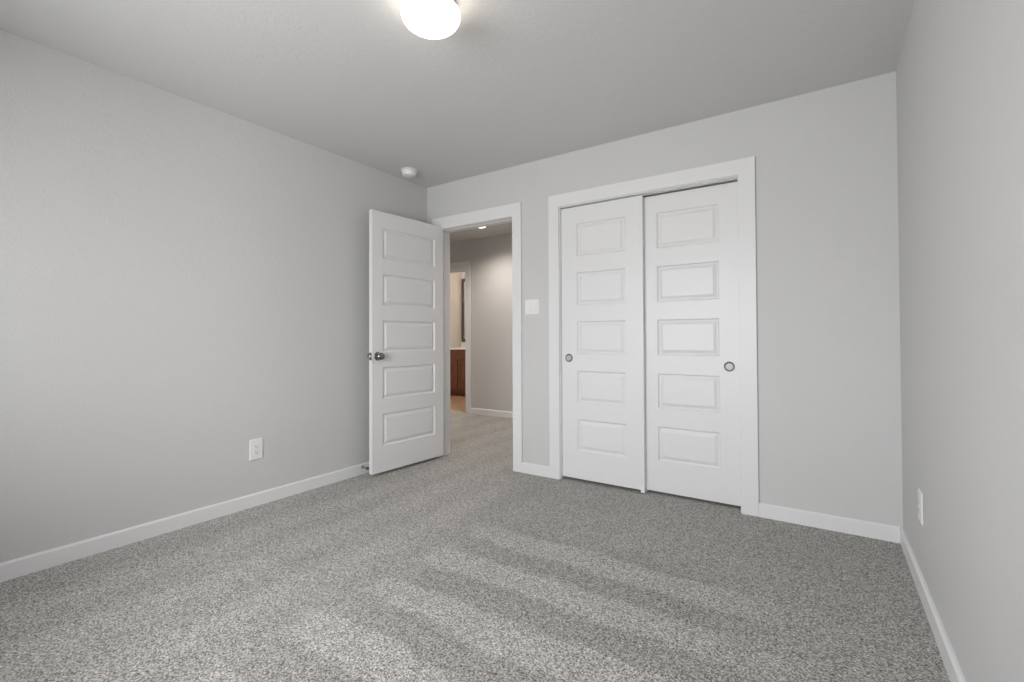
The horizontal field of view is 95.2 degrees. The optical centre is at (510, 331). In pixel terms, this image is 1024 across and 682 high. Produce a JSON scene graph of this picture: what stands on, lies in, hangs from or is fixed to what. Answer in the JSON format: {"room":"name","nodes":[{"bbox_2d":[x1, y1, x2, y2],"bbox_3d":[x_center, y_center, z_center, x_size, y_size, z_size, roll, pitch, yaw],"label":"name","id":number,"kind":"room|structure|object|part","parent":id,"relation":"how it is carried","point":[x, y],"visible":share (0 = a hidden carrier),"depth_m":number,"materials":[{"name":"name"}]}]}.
{"room":"empty bedroom","nodes":[
{"label":"empty bedroom","id":0,"kind":"room"},
{"bbox_2d":[0,29,426,562],"bbox_3d":[-1.900,-0.112,2.693,0.120,2.440,4.168,-1,-1,34],"label":"wall","id":1,"kind":"structure","parent":0,"point":[184,282],"depth_m":2.56,"materials":[{"name":"grey paint"}]},
{"bbox_2d":[0,462,368,582],"bbox_3d":[-1.842,1.066,2.636,0.014,0.081,3.920,-1,-1,34],"label":"baseboard","id":2,"kind":"structure","parent":1,"relation":"attached to","point":[15,568],"depth_m":2.53,"materials":[{"name":"white paint"}]},
{"bbox_2d":[249,438,262,460],"bbox_3d":[-1.617,0.752,2.981,0.008,0.130,0.084,-1,-1,34],"label":"wall outlet","id":3,"kind":"object","parent":1,"relation":"attached to","point":[255,445],"visible":1,"depth_m":2.98,"materials":[{"name":"white plastic"}]},
{"bbox_2d":[254,444,258,454],"bbox_3d":[-1.615,0.752,2.980,0.002,0.067,0.033,-1,-1,34],"label":"receptacle","id":4,"kind":"object","parent":3,"relation":"attached to","point":[256,446],"depth_m":2.98,"materials":[{"name":"grey plastic"}]},
{"bbox_2d":[0,0,914,242],"bbox_3d":[-1.016,-1.378,3.288,6.210,0.100,6.120,-1,-1,34],"label":"ceiling","id":5,"kind":"structure","parent":0,"point":[517,82],"depth_m":2.34,"materials":[{"name":"white paint"}]},
{"bbox_2d":[401,167,417,177],"bbox_3d":[-0.829,-1.295,3.845,0.138,0.054,0.138,-1,-1,34],"label":"smoke detector","id":6,"kind":"object","parent":5,"relation":"attached to","point":[407,172],"visible":1,"depth_m":3.80,"materials":[{"name":"white plastic"}]},
{"bbox_3d":[-0.829,-1.316,3.845,0.138,0.010,0.138,-1,-1,34],"label":"mounting plate","id":7,"kind":"part","parent":6,"relation":"part of","materials":[{"name":"white plastic"}]},
{"bbox_2d":[401,0,459,38],"bbox_3d":[-0.321,-1.284,1.895,0.237,0.132,0.237,-1,-1,34],"label":"ceiling lamp","id":8,"kind":"object","parent":5,"relation":"attached to","point":[429,19],"visible":1,"depth_m":1.85,"materials":[{"name":"white glass"}]},
{"bbox_2d":[450,272,464,346],"bbox_3d":[-0.458,-0.050,7.796,2.530,2.440,1.895,-1,-1,34],"label":"wall","id":9,"kind":"structure","parent":0,"point":[455,278],"depth_m":9.02,"materials":[{"name":"grey paint"}]},
{"bbox_2d":[461,279,464,341],"bbox_3d":[-0.337,-0.415,8.726,1.460,1.225,0.022,-1,-1,34],"label":"wall mirror","id":10,"kind":"object","parent":9,"relation":"attached to","point":[462,280],"visible":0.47,"depth_m":9.10,"materials":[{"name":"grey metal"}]},
{"bbox_2d":[464,282,464,338],"bbox_3d":[-0.335,-0.415,8.728,1.349,1.114,0.008,-1,-1,34],"label":"mirror glass","id":11,"kind":"object","parent":10,"relation":"attached to","point":[464,282],"depth_m":9.09,"materials":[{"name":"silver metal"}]},
{"bbox_2d":[0,395,949,681],"bbox_3d":[-0.556,1.171,4.126,6.440,0.100,8.070,-1,-1,34],"label":"floor","id":12,"kind":"structure","parent":0,"point":[461,565],"depth_m":1.94,"materials":[{"name":"grey carpet"}]},
{"bbox_2d":[450,350,465,395],"bbox_3d":[-0.475,0.757,8.479,1.519,0.845,0.562,-1,-1,34],"label":"vanity cabinet","id":13,"kind":"object","parent":12,"relation":"on","point":[457,357],"visible":0.24,"depth_m":8.48,"materials":[{"name":"brown wood"}]},
{"bbox_3d":[-1.093,0.794,8.568,0.334,0.530,0.018,-1,-1,34],"label":"door","id":14,"kind":"part","parent":13,"relation":"part of","materials":[{"name":"brown wood"}]},
{"bbox_2d":[450,342,464,349],"bbox_3d":[-0.474,0.272,8.477,1.534,0.124,0.573,-1,-1,34],"label":"countertop","id":15,"kind":"structure","parent":13,"relation":"on","point":[462,347],"depth_m":8.70,"materials":[{"name":"white stone"}]},
{"bbox_3d":[-0.939,0.429,8.468,0.709,0.145,0.018,-1,-1,34],"label":"drawer","id":16,"kind":"part","parent":13,"relation":"part of","materials":[{"name":"brown wood"}]},
{"bbox_3d":[-0.791,0.790,8.364,0.355,0.530,0.018,-1,-1,34],"label":"door","id":17,"kind":"part","parent":13,"relation":"part of","materials":[{"name":"brown wood"}]},
{"bbox_2d":[641,488,648,493],"bbox_3d":[0.923,1.088,3.204,0.025,0.030,0.088,-1,-1,34],"label":"floor guide","id":18,"kind":"object","parent":12,"relation":"on","point":[643,491],"visible":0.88,"depth_m":3.17,"materials":[{"name":"white plastic"}]},
{"bbox_2d":[450,234,512,411],"bbox_3d":[-0.281,-0.068,6.465,3.850,2.440,0.115,-1,-1,34],"label":"wall","id":19,"kind":"structure","parent":0,"point":[490,258],"depth_m":6.38,"materials":[{"name":"grey paint"}]},
{"bbox_2d":[450,261,470,413],"bbox_3d":[-0.920,0.089,6.885,0.962,2.142,0.134,-1,-1,34],"label":"trim","id":20,"kind":"structure","parent":19,"relation":"attached to","point":[465,266],"depth_m":6.59,"materials":[{"name":"white paint"}]},
{"bbox_2d":[471,408,512,417],"bbox_3d":[0.324,1.102,5.967,2.115,0.081,0.014,-1,-1,34],"label":"baseboard","id":21,"kind":"structure","parent":19,"relation":"attached to","point":[507,414],"depth_m":6.34,"materials":[{"name":"white paint"}]},
{"bbox_2d":[427,71,902,527],"bbox_3d":[0.663,-0.114,3.402,3.340,2.440,0.128,-1,-1,34],"label":"wall","id":22,"kind":"structure","parent":0,"point":[829,360],"depth_m":2.65,"materials":[{"name":"grey paint"}]},
{"bbox_2d":[368,209,443,474],"bbox_3d":[-0.837,0.083,3.875,0.160,2.025,0.776,-1,-1,37],"label":"door","id":23,"kind":"structure","parent":22,"relation":"in","point":[406,373],"depth_m":3.82,"materials":[{"name":"white paint"}]},
{"bbox_3d":[-0.992,0.193,3.581,0.054,0.060,0.068,-1,-1,37],"label":"knob","id":24,"kind":"part","parent":23,"relation":"part of","materials":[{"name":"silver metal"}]},
{"bbox_2d":[432,202,522,472],"bbox_3d":[-0.262,0.050,4.023,0.950,2.137,0.162,-1,-1,34],"label":"trim","id":25,"kind":"structure","parent":22,"relation":"attached to","point":[508,213],"depth_m":3.77,"materials":[{"name":"white paint"}]},
{"bbox_3d":[-0.221,0.051,4.083,0.950,2.137,0.017,-1,-1,34],"label":"hall casing","id":26,"kind":"part","parent":25,"relation":"part of","materials":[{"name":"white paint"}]},
{"bbox_2d":[525,299,538,314],"bbox_3d":[0.170,-0.190,3.649,0.129,0.119,0.015,-1,-1,34],"label":"light switch","id":27,"kind":"object","parent":22,"relation":"attached to","point":[531,305],"visible":1,"depth_m":3.65,"materials":[{"name":"white plastic"}]},
{"bbox_2d":[522,462,549,477],"bbox_3d":[0.200,1.071,3.615,0.249,0.081,0.014,-1,-1,34],"label":"baseboard","id":28,"kind":"structure","parent":22,"relation":"attached to","point":[529,468],"depth_m":3.61,"materials":[{"name":"white paint"}]},
{"bbox_2d":[561,195,645,489],"bbox_3d":[0.658,0.080,3.369,0.621,2.009,0.039,-1,-1,34],"label":"door","id":29,"kind":"structure","parent":22,"relation":"in","point":[604,416],"depth_m":3.34,"materials":[{"name":"white paint"}]},
{"bbox_3d":[0.440,0.200,3.494,0.063,0.063,0.005,-1,-1,34],"label":"finger pull","id":30,"kind":"part","parent":29,"relation":"part of","materials":[{"name":"silver metal"}]},
{"bbox_2d":[548,156,758,516],"bbox_3d":[0.917,0.034,3.219,1.405,2.137,0.145,-1,-1,34],"label":"trim","id":31,"kind":"structure","parent":22,"relation":"attached to","point":[742,171],"depth_m":2.88,"materials":[{"name":"white paint"}]},
{"bbox_2d":[644,182,740,505],"bbox_3d":[1.170,0.078,3.074,0.630,2.006,0.039,-1,-1,34],"label":"door","id":32,"kind":"structure","parent":22,"relation":"in","point":[692,369],"depth_m":3.04,"materials":[{"name":"white paint"}]},
{"bbox_3d":[1.368,0.221,2.918,0.063,0.063,0.005,-1,-1,34],"label":"finger pull","id":33,"kind":"part","parent":32,"relation":"part of","materials":[{"name":"silver metal"}]},
{"bbox_2d":[726,363,732,369],"bbox_3d":[1.368,0.221,2.918,0.039,0.039,0.001,-1,-1,34],"label":"door pull","id":34,"kind":"object","parent":32,"relation":"on","point":[729,366],"depth_m":2.92,"materials":[{"name":"grey metal"}]},
{"bbox_2d":[759,503,899,542],"bbox_3d":[1.736,1.050,2.582,0.642,0.081,0.014,-1,-1,34],"label":"baseboard","id":35,"kind":"structure","parent":22,"relation":"attached to","point":[880,531],"depth_m":2.56,"materials":[{"name":"white paint"}]},
{"bbox_2d":[896,0,1023,681],"bbox_3d":[0.970,-0.150,0.760,0.120,2.440,4.168,-1,-1,34],"label":"wall","id":36,"kind":"structure","parent":0,"point":[960,69],"depth_m":1.28,"materials":[{"name":"grey paint"}]},
{"bbox_2d":[918,488,922,524],"bbox_3d":[1.691,0.722,1.930,0.008,0.130,0.084,-1,-1,34],"label":"wall outlet","id":37,"kind":"object","parent":36,"relation":"attached to","point":[920,494],"visible":1,"depth_m":1.91,"materials":[{"name":"white plastic"}]},
{"bbox_2d":[918,497,919,514],"bbox_3d":[1.689,0.722,1.931,0.002,0.067,0.033,-1,-1,34],"label":"receptacle","id":38,"kind":"object","parent":37,"relation":"attached to","point":[918,497],"depth_m":1.93,"materials":[{"name":"grey plastic"}]},
{"bbox_2d":[900,527,965,681],"bbox_3d":[0.917,1.030,0.778,0.014,0.081,3.920,-1,-1,34],"label":"baseboard","id":39,"kind":"structure","parent":36,"relation":"attached to","point":[951,664],"depth_m":1.67,"materials":[{"name":"white paint"}]}
]}

